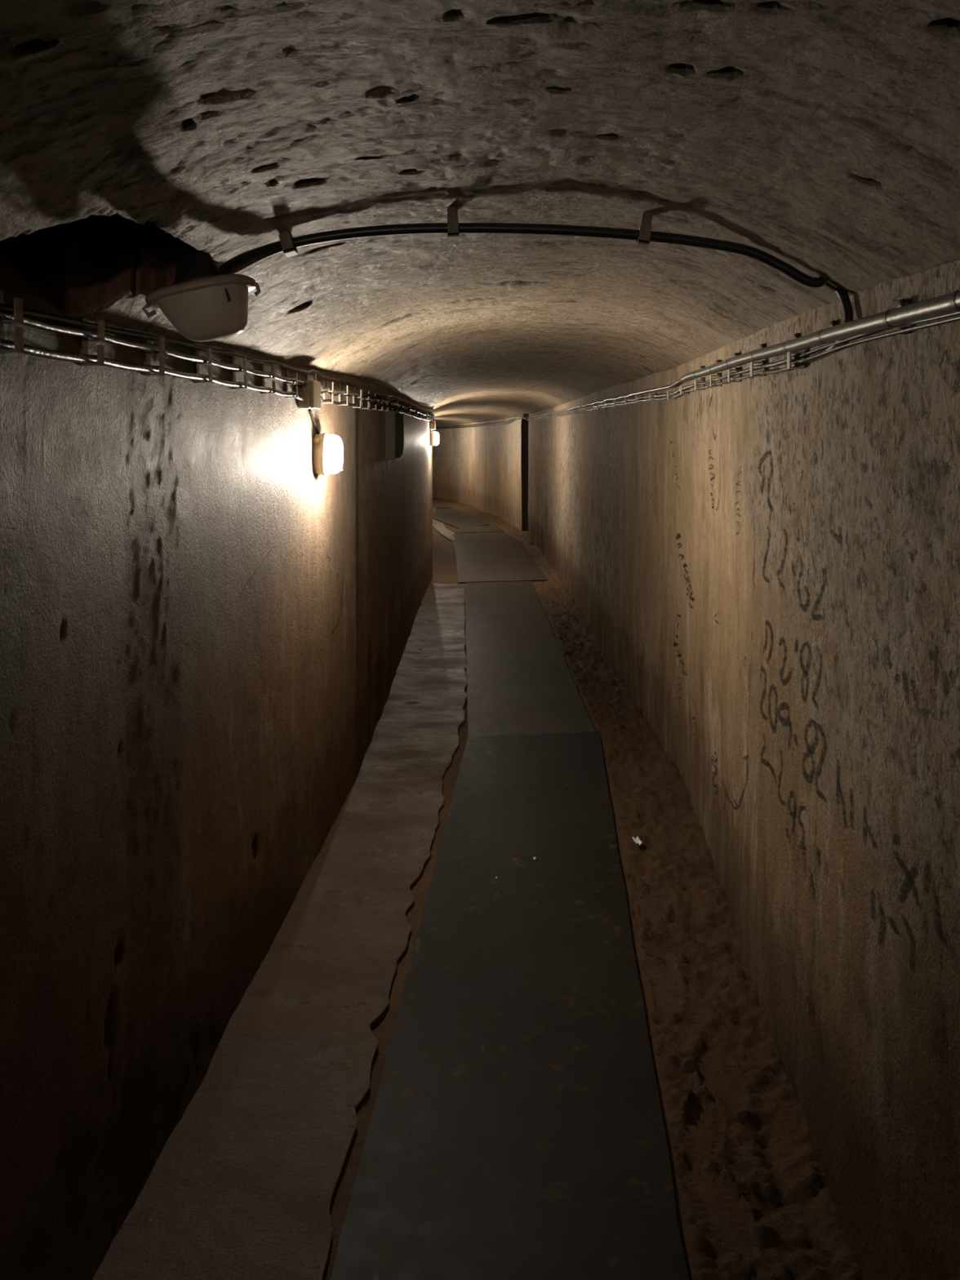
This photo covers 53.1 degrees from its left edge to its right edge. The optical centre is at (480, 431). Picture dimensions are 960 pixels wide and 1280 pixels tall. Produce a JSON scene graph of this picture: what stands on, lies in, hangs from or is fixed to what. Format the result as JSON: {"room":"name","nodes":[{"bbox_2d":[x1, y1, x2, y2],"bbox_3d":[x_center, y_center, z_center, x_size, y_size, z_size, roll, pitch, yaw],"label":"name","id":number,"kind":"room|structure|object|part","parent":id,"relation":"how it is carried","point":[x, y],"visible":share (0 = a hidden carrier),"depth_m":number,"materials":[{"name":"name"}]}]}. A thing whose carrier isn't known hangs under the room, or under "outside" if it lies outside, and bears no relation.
{"room":"underground passage","nodes":[
{"label":"underground passage","id":0,"kind":"room"},
{"bbox_2d":[0,253,432,1279],"bbox_3d":[-1.368,0.530,9.732,1.827,2.060,29.420,0,0,-5],"label":"wall","id":1,"kind":"structure","parent":0,"point":[205,632],"depth_m":1.93,"materials":[{"name":"paint"}]},
{"bbox_2d":[0,290,23,353],"bbox_3d":[-0.679,-0.157,1.378,0.040,0.090,0.020,-1,0,5],"label":"bracket","id":2,"kind":"object","parent":1,"relation":"attached to","point":[18,302],"visible":0.94,"depth_m":1.38,"materials":[{"name":"metal"}]},
{"bbox_3d":[-0.694,-0.157,1.379,0.010,0.090,0.020,-1,0,5],"label":"plate","id":3,"kind":"part","parent":2,"relation":"part of","materials":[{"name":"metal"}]},
{"bbox_2d":[0,338,304,400],"bbox_3d":[-0.766,-0.115,-0.759,0.062,0.035,7.688,0,0,3],"label":"cable","id":4,"kind":"object","parent":2,"relation":"attached to","point":[6,344],"visible":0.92,"depth_m":1.76,"materials":[{"name":"grey plastic"}]},
{"bbox_2d":[80,318,104,366],"bbox_3d":[-0.665,-0.156,1.641,0.040,0.090,0.020,1,0,6],"label":"bracket","id":5,"kind":"object","parent":1,"relation":"attached to","point":[83,340],"visible":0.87,"depth_m":1.64,"materials":[{"name":"metal"}]},
{"bbox_3d":[-0.680,-0.156,1.643,0.010,0.090,0.020,1,0,6],"label":"plate","id":6,"kind":"part","parent":5,"relation":"part of","materials":[{"name":"metal"}]},
{"bbox_2d":[143,333,164,376],"bbox_3d":[-0.648,-0.155,1.905,0.040,0.090,0.020,0,0,6],"label":"bracket","id":7,"kind":"object","parent":1,"relation":"attached to","point":[147,361],"visible":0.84,"depth_m":1.90,"materials":[{"name":"metal"}]},
{"bbox_3d":[-0.663,-0.155,1.906,0.010,0.090,0.020,0,0,6],"label":"plate","id":8,"kind":"part","parent":7,"relation":"part of","materials":[{"name":"metal"}]},
{"bbox_2d":[194,342,213,383],"bbox_3d":[-0.628,-0.153,2.169,0.044,0.090,0.020,0,0,3],"label":"bracket","id":9,"kind":"object","parent":1,"relation":"attached to","point":[197,370],"visible":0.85,"depth_m":2.16,"materials":[{"name":"metal"}]},
{"bbox_3d":[-0.643,-0.153,2.170,0.010,0.090,0.020,-3,0,3],"label":"plate","id":10,"kind":"part","parent":9,"relation":"part of","materials":[{"name":"metal"}]},
{"bbox_2d":[0,303,432,412],"bbox_3d":[-0.637,-0.186,2.523,0.151,0.049,14.258,0,0,2],"label":"cable","id":11,"kind":"object","parent":1,"relation":"attached to","point":[33,313],"visible":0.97,"depth_m":1.96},
{"bbox_2d":[231,355,247,389],"bbox_3d":[-0.613,-0.151,2.432,0.044,0.090,0.020,0,0,3],"label":"bracket","id":12,"kind":"object","parent":1,"relation":"attached to","point":[233,371],"visible":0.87,"depth_m":2.42,"materials":[{"name":"metal"}]},
{"bbox_3d":[-0.628,-0.151,2.433,0.010,0.090,0.020,-3,0,3],"label":"plate","id":13,"kind":"part","parent":12,"relation":"part of","materials":[{"name":"metal"}]},
{"bbox_2d":[261,363,275,394],"bbox_3d":[-0.598,-0.149,2.695,0.044,0.090,0.020,0,0,6],"label":"bracket","id":14,"kind":"object","parent":1,"relation":"attached to","point":[263,383],"visible":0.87,"depth_m":2.69,"materials":[{"name":"metal"}]},
{"bbox_3d":[-0.613,-0.149,2.697,0.010,0.090,0.020,-2,0,6],"label":"plate","id":15,"kind":"part","parent":14,"relation":"part of","materials":[{"name":"metal"}]},
{"bbox_2d":[92,582,467,1279],"bbox_3d":[-0.442,1.491,2.457,0.559,0.042,13.938,0,0,2],"label":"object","id":16,"kind":"structure","parent":1,"relation":"attached to","point":[244,1185],"depth_m":2.35,"materials":[{"name":"grey concrete"}]},
{"bbox_2d":[285,368,297,398],"bbox_3d":[-0.583,-0.147,2.960,0.040,0.090,0.020,0,0,1],"label":"bracket","id":17,"kind":"object","parent":1,"relation":"attached to","point":[286,370],"visible":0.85,"depth_m":2.95,"materials":[{"name":"metal"}]},
{"bbox_3d":[-0.598,-0.147,2.960,0.010,0.090,0.020,0,0,1],"label":"plate","id":18,"kind":"part","parent":17,"relation":"part of","materials":[{"name":"metal"}]},
{"bbox_2d":[297,380,320,408],"bbox_3d":[-0.562,-0.119,3.153,0.055,0.092,0.124,0,0,3],"label":"junction box","id":19,"kind":"object","parent":1,"relation":"attached to","point":[311,392],"visible":0.95,"depth_m":3.10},
{"bbox_3d":[-0.540,-0.119,3.158,0.010,0.092,0.112,0,0,3],"label":"lid","id":20,"kind":"part","parent":19,"relation":"part of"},
{"bbox_2d":[305,373,316,381],"bbox_3d":[-0.570,-0.158,3.222,0.043,0.090,0.020,0,0,5],"label":"bracket","id":21,"kind":"object","parent":1,"relation":"attached to","point":[306,375],"visible":0.19,"depth_m":3.21,"materials":[{"name":"metal"}]},
{"bbox_2d":[313,432,343,475],"bbox_3d":[-0.531,0.081,3.366,0.103,0.150,0.098,0,0,4],"label":"wall lamp","id":22,"kind":"object","parent":1,"relation":"attached to","point":[324,460],"visible":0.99,"depth_m":3.34,"materials":[{"name":"beige plastic"}]},
{"bbox_2d":[308,408,319,434],"bbox_3d":[-0.571,-0.033,3.298,0.010,0.092,0.130,0,0,3],"label":"cable","id":23,"kind":"object","parent":22,"relation":"attached to","point":[310,411],"visible":0.97,"depth_m":3.30,"materials":[{"name":"grey plastic"}]},
{"bbox_3d":[-0.510,0.105,3.366,0.041,0.088,0.072,0,0,4],"label":"bulb","id":24,"kind":"part","parent":22,"relation":"part of","materials":[{"name":"white glass"}]},
{"bbox_2d":[323,378,333,403],"bbox_3d":[-0.553,-0.145,3.487,0.040,0.090,0.020,1,0,1],"label":"bracket","id":25,"kind":"object","parent":1,"relation":"attached to","point":[324,380],"visible":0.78,"depth_m":3.48,"materials":[{"name":"grey metal"}]},
{"bbox_3d":[-0.568,-0.145,3.487,0.010,0.090,0.020,1,0,1],"label":"plate","id":26,"kind":"part","parent":25,"relation":"part of","materials":[{"name":"grey plastic"}]},
{"bbox_2d":[338,382,348,405],"bbox_3d":[-0.535,-0.145,3.749,0.040,0.090,0.020,0,0,5],"label":"bracket","id":27,"kind":"object","parent":1,"relation":"attached to","point":[340,383],"visible":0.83,"depth_m":3.74,"materials":[{"name":"grey metal"}]},
{"bbox_3d":[-0.550,-0.145,3.751,0.010,0.090,0.020,0,0,5],"label":"plate","id":28,"kind":"part","parent":27,"relation":"part of","materials":[{"name":"grey plastic"}]},
{"bbox_2d":[352,386,362,408],"bbox_3d":[-0.515,-0.142,4.013,0.044,0.091,0.020,0,0,6],"label":"bracket","id":29,"kind":"object","parent":1,"relation":"attached to","point":[353,387],"visible":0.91,"depth_m":4.00,"materials":[{"name":"grey metal"}]},
{"bbox_3d":[-0.530,-0.142,4.014,0.010,0.090,0.020,3,0,6],"label":"plate","id":30,"kind":"part","parent":29,"relation":"part of","materials":[{"name":"grey plastic"}]},
{"bbox_2d":[293,384,424,416],"bbox_3d":[-0.509,-0.148,6.345,0.064,0.038,6.691,0,0,1],"label":"cable","id":31,"kind":"object","parent":1,"relation":"attached to","point":[300,386],"visible":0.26,"depth_m":3.67,"materials":[{"name":"grey plastic"}]},
{"bbox_2d":[360,390,369,408],"bbox_3d":[-0.514,-0.143,4.277,0.043,0.090,0.020,0,0,2],"label":"bracket","id":32,"kind":"object","parent":1,"relation":"attached to","point":[362,390],"visible":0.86,"depth_m":4.27,"materials":[{"name":"grey metal"}]},
{"bbox_2d":[368,391,376,409],"bbox_3d":[-0.511,-0.145,4.540,0.043,0.090,0.020,0,0,3],"label":"bracket","id":33,"kind":"object","parent":1,"relation":"attached to","point":[368,391],"visible":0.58,"depth_m":4.53,"materials":[{"name":"grey metal"}]},
{"bbox_2d":[320,395,431,421],"bbox_3d":[-0.499,-0.113,6.304,0.056,0.035,6.151,0,0,1],"label":"cable","id":34,"kind":"object","parent":33,"relation":"attached to","point":[322,400],"visible":0.69,"depth_m":3.98,"materials":[{"name":"grey plastic"}]},
{"bbox_2d":[368,400,434,419],"bbox_3d":[-0.474,-0.130,6.895,0.037,0.053,5.192,0,0,0],"label":"cable","id":35,"kind":"object","parent":33,"relation":"attached to","point":[370,401],"visible":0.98,"depth_m":5.71,"materials":[{"name":"black plastic"}]},
{"bbox_2d":[384,410,404,459],"bbox_3d":[-0.489,0.022,5.515,0.060,0.265,0.630,0,0,0],"label":"electrical box","id":36,"kind":"object","parent":1,"relation":"attached to","point":[393,420],"visible":0.89,"depth_m":5.20,"materials":[{"name":"grey metal"}]},
{"bbox_2d":[429,420,435,429],"bbox_3d":[-0.467,-0.060,9.414,0.055,0.092,0.124,0,0,1],"label":"junction box","id":37,"kind":"object","parent":1,"relation":"attached to","point":[432,424],"visible":0.94,"depth_m":9.37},
{"bbox_3d":[-0.444,-0.060,9.419,0.010,0.092,0.112,0,0,1],"label":"lid","id":38,"kind":"part","parent":37,"relation":"part of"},
{"bbox_2d":[429,431,439,445],"bbox_3d":[-0.449,0.072,9.448,0.103,0.150,0.098,0,0,1],"label":"wall lamp","id":39,"kind":"object","parent":1,"relation":"attached to","point":[433,440],"visible":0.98,"depth_m":9.41,"materials":[{"name":"beige plastic"}]},
{"bbox_3d":[-0.427,0.096,9.449,0.041,0.088,0.072,0,0,1],"label":"bulb","id":40,"kind":"part","parent":39,"relation":"part of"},
{"bbox_2d":[432,518,455,542],"bbox_3d":[-0.576,1.511,14.711,0.214,0.038,3.409,0,0,-8],"label":"trim","id":41,"kind":"structure","parent":1,"relation":"attached to","point":[439,526],"depth_m":14.42,"materials":[{"name":"grey concrete"}]},
{"bbox_2d":[431,416,521,530],"bbox_3d":[-0.690,0.650,19.636,0.984,1.819,10.659,0,0,-19],"label":"wall","id":42,"kind":"structure","parent":0,"point":[479,467],"depth_m":17.95,"materials":[{"name":"paint"}]},
{"bbox_2d":[435,417,527,428],"bbox_3d":[-0.141,-0.123,17.885,0.504,0.153,9.179,0,0,-13],"label":"cable","id":43,"kind":"object","parent":42,"relation":"attached to","point":[520,417],"visible":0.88,"depth_m":17.25,"materials":[{"name":"black plastic"}]},
{"bbox_2d":[435,415,527,427],"bbox_3d":[-0.143,-0.153,17.885,0.504,0.153,9.179,0,0,-13],"label":"cable","id":44,"kind":"object","parent":42,"relation":"attached to","point":[519,415],"visible":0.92,"depth_m":17.54,"materials":[{"name":"grey plastic"}]},
{"bbox_2d":[0,0,959,426],"bbox_3d":[-0.616,-0.361,9.736,3.349,0.528,29.548,0,0,-5],"label":"ceiling","id":45,"kind":"structure","parent":0,"point":[821,138],"depth_m":1.30,"materials":[{"name":"paint"}]},
{"bbox_2d":[142,252,261,342],"bbox_3d":[-0.461,-0.223,1.600,0.196,0.147,0.138,0,0,1],"label":"ceiling lamp","id":46,"kind":"object","parent":45,"relation":"attached to","point":[203,304],"visible":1,"depth_m":1.56,"materials":[{"name":"white plastic"}]},
{"bbox_3d":[-0.455,-0.190,1.600,0.151,0.077,0.109,-12,0,0],"label":"lamp shade","id":47,"kind":"part","parent":46,"relation":"part of","materials":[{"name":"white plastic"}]},
{"bbox_2d":[278,231,297,257],"bbox_3d":[-0.353,-0.352,1.749,0.039,0.066,0.042,0,0,0],"label":"cleat","id":48,"kind":"object","parent":45,"relation":"attached to","point":[285,237],"visible":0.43,"depth_m":1.73,"materials":[{"name":"grey metal"}]},
{"bbox_3d":[-0.356,-0.367,1.749,0.026,0.035,0.042,-16,0,0],"label":"cleat stem","id":49,"kind":"part","parent":48,"relation":"part of","materials":[{"name":"grey metal"}]},
{"bbox_2d":[447,205,459,240],"bbox_3d":[-0.051,-0.390,1.751,0.026,0.079,0.042,0,0,0],"label":"cleat","id":50,"kind":"object","parent":45,"relation":"attached to","point":[452,213],"visible":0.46,"depth_m":1.73,"materials":[{"name":"grey metal"}]},
{"bbox_3d":[-0.050,-0.404,1.751,0.026,0.049,0.042,-3,0,0],"label":"cleat stem","id":51,"kind":"part","parent":50,"relation":"part of","materials":[{"name":"grey metal"}]},
{"bbox_2d":[217,222,853,364],"bbox_3d":[0.153,-0.261,1.724,1.229,0.238,0.331,0,0,-15],"label":"cable","id":52,"kind":"object","parent":45,"relation":"attached to","point":[237,264],"visible":0.84,"depth_m":1.74,"materials":[{"name":"black rubber"}]},
{"bbox_2d":[635,212,653,248],"bbox_3d":[0.302,-0.379,1.751,0.035,0.086,0.042,0,0,0],"label":"cleat","id":53,"kind":"object","parent":45,"relation":"attached to","point":[645,223],"visible":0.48,"depth_m":1.73,"materials":[{"name":"grey metal"}]},
{"bbox_3d":[0.303,-0.393,1.751,0.026,0.055,0.042,9,0,0],"label":"cleat stem","id":54,"kind":"part","parent":53,"relation":"part of","materials":[{"name":"grey metal"}]},
{"bbox_2d":[817,280,836,293],"bbox_3d":[0.638,-0.271,1.746,0.038,0.041,0.042,0,0,0],"label":"cleat","id":55,"kind":"object","parent":45,"relation":"attached to","point":[828,287],"visible":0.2,"depth_m":1.73,"materials":[{"name":"grey metal"}]},
{"bbox_2d":[521,416,528,530],"bbox_3d":[1.617,0.550,13.945,1.965,2.000,1.310,0,0,0],"label":"wall","id":56,"kind":"structure","parent":0,"point":[524,423],"depth_m":14.47,"materials":[{"name":"black"}]},
{"bbox_2d":[323,497,862,1279],"bbox_3d":[0.325,1.492,9.821,5.258,0.093,29.550,0,0,-5],"label":"floor","id":57,"kind":"structure","parent":0,"point":[753,1201],"depth_m":2.43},
{"bbox_2d":[432,498,451,508],"bbox_3d":[-0.955,1.504,20.095,0.416,0.017,2.576,0,0,-13],"label":"floor mat","id":58,"kind":"object","parent":57,"relation":"on","point":[436,504],"visible":0.56,"depth_m":19.49,"materials":[{"name":"grey rubber"}]},
{"bbox_2d":[434,507,489,528],"bbox_3d":[-0.488,1.503,16.785,0.694,0.018,3.813,0,0,-12],"label":"floor mat","id":59,"kind":"object","parent":57,"relation":"on","point":[451,517],"visible":0.99,"depth_m":16.39,"materials":[{"name":"grey rubber"}]},
{"bbox_2d":[454,524,503,533],"bbox_3d":[-0.009,1.503,14.692,0.735,0.018,1.168,0,0,0],"label":"floor mat","id":60,"kind":"object","parent":57,"relation":"on","point":[494,528],"visible":0.99,"depth_m":14.62,"materials":[{"name":"grey rubber"}]},
{"bbox_2d":[452,532,548,583],"bbox_3d":[0.136,1.504,11.890,0.942,0.018,4.730,0,0,-3],"label":"floor mat","id":61,"kind":"object","parent":57,"relation":"on","point":[482,557],"visible":0.98,"depth_m":11.11,"materials":[{"name":"grey rubber"}]},
{"bbox_2d":[330,732,688,1279],"bbox_3d":[0.106,1.506,2.443,0.650,0.014,4.747,0,0,4],"label":"floor mat","id":62,"kind":"object","parent":57,"relation":"on","point":[516,1131],"visible":1,"depth_m":2.27,"materials":[{"name":"rubber"}]},
{"bbox_2d":[464,581,595,736],"bbox_3d":[0.213,1.505,7.169,0.672,0.014,4.881,0,0,-1],"label":"floor mat","id":63,"kind":"object","parent":57,"relation":"on","point":[520,681],"visible":0.99,"depth_m":6.04,"materials":[{"name":"grey rubber"}]},
{"bbox_2d":[632,836,643,845],"bbox_3d":[0.573,1.490,3.493,0.026,0.013,0.056,0,0,-9],"label":"wrapper","id":64,"kind":"object","parent":57,"relation":"on","point":[637,840],"visible":1,"depth_m":3.49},
{"bbox_2d":[528,259,959,1279],"bbox_3d":[0.712,0.626,4.193,0.311,1.867,18.392,0,0,1],"label":"wall","id":65,"kind":"structure","parent":0,"point":[768,566],"depth_m":1.93,"materials":[{"name":"paint"}]},
{"bbox_2d":[526,378,681,417],"bbox_3d":[0.774,-0.200,8.595,0.087,0.035,9.552,0,0,-1],"label":"cable","id":66,"kind":"object","parent":65,"relation":"attached to","point":[678,381],"visible":0.99,"depth_m":5.46,"materials":[{"name":"grey plastic"}]},
{"bbox_2d":[648,392,657,400],"bbox_3d":[0.849,-0.167,4.700,0.040,0.037,0.022,0,0,-2],"label":"clip","id":67,"kind":"object","parent":65,"relation":"attached to","point":[656,393],"visible":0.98,"depth_m":4.69,"materials":[{"name":"metal"}]},
{"bbox_2d":[666,391,675,399],"bbox_3d":[0.850,-0.158,4.250,0.040,0.037,0.022,0,0,2],"label":"clip","id":68,"kind":"object","parent":65,"relation":"attached to","point":[674,391],"visible":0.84,"depth_m":4.24,"materials":[{"name":"metal"}]},
{"bbox_2d":[680,385,689,394],"bbox_3d":[0.830,-0.167,3.880,0.040,0.037,0.022,0,0,1],"label":"clip","id":69,"kind":"object","parent":65,"relation":"attached to","point":[680,385],"visible":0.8,"depth_m":3.87,"materials":[{"name":"metal"}]},
{"bbox_2d":[694,380,705,390],"bbox_3d":[0.804,-0.168,3.500,0.040,0.037,0.022,0,0,1],"label":"clip","id":70,"kind":"object","parent":65,"relation":"attached to","point":[695,380],"visible":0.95,"depth_m":3.49,"materials":[{"name":"metal"}]},
{"bbox_2d":[710,375,722,386],"bbox_3d":[0.769,-0.163,3.122,0.040,0.037,0.022,0,0,6],"label":"clip","id":71,"kind":"object","parent":65,"relation":"attached to","point":[711,385],"visible":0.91,"depth_m":3.11,"materials":[{"name":"metal"}]},
{"bbox_2d":[728,368,742,382],"bbox_3d":[0.735,-0.160,2.761,0.040,0.037,0.022,0,0,5],"label":"clip","id":72,"kind":"object","parent":65,"relation":"attached to","point":[729,370],"visible":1,"depth_m":2.75,"materials":[{"name":"metal"}]},
{"bbox_2d":[750,361,766,377],"bbox_3d":[0.703,-0.156,2.421,0.040,0.037,0.022,0,0,3],"label":"clip","id":73,"kind":"object","parent":65,"relation":"attached to","point":[752,362],"visible":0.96,"depth_m":2.41,"materials":[{"name":"metal"}]},
{"bbox_2d":[786,351,806,368],"bbox_3d":[0.682,-0.152,2.061,0.040,0.037,0.022,0,0,3],"label":"clip","id":74,"kind":"object","parent":65,"relation":"attached to","point":[788,353],"visible":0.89,"depth_m":2.06,"materials":[{"name":"metal"}]},
{"bbox_2d":[680,288,959,382],"bbox_3d":[0.582,-0.190,-0.373,0.126,0.094,8.459,0,0,3],"label":"conduit pipe","id":75,"kind":"object","parent":65,"relation":"attached to","point":[906,312],"visible":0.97,"depth_m":1.62,"materials":[{"name":"metal"}]},
{"bbox_2d":[797,315,959,363],"bbox_3d":[0.613,-0.146,1.025,0.018,0.018,2.054,0,0,3],"label":"wire","id":76,"kind":"object","parent":75,"relation":"hanging from","point":[957,317],"visible":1,"depth_m":1.49,"materials":[{"name":"grey metal"}]},
{"bbox_2d":[798,311,959,357],"bbox_3d":[0.613,-0.155,1.025,0.018,0.022,2.054,0,0,3],"label":"wire","id":77,"kind":"object","parent":65,"relation":"attached to","point":[849,339],"visible":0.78,"depth_m":1.62,"materials":[{"name":"grey metal"}]},
{"bbox_3d":[0.804,-0.166,9.511,0.040,0.037,0.022,0,0,2],"label":"clip","id":78,"kind":"object","parent":65,"relation":"attached to","visible":0},
{"bbox_2d":[526,353,800,419],"bbox_3d":[0.750,-0.166,7.700,0.200,0.029,11.321,0,0,0],"label":"cable","id":79,"kind":"object","parent":78,"relation":"attached to","point":[796,357],"visible":0.92,"depth_m":3.08,"materials":[{"name":"grey plastic"}]},
{"label":"clip","id":80,"kind":"object","parent":65,"relation":"attached to","visible":0},
{"bbox_2d":[528,361,799,420],"bbox_3d":[0.752,-0.150,7.700,0.198,0.030,11.281,0,0,0],"label":"cable","id":81,"kind":"object","parent":80,"relation":"attached to","point":[796,364],"visible":0.91,"depth_m":3.08,"materials":[{"name":"grey plastic"}]},
{"label":"bracket","id":82,"kind":"object","parent":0,"visible":0},
{"bbox_2d":[0,309,435,416],"bbox_3d":[-0.623,-0.156,2.568,0.151,0.036,14.347,0,0,2],"label":"cable","id":83,"kind":"object","parent":82,"relation":"attached to","point":[28,321],"visible":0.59,"depth_m":1.82,"materials":[{"name":"grey plastic"}]},
{"label":"bracket","id":84,"kind":"object","parent":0,"visible":0},
{"bbox_2d":[363,394,434,415],"bbox_3d":[-0.480,-0.162,6.865,0.036,0.041,5.431,0,0,0],"label":"cable","id":85,"kind":"object","parent":84,"relation":"attached to","point":[367,395],"visible":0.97,"depth_m":5.55,"materials":[{"name":"black plastic"}]}
]}

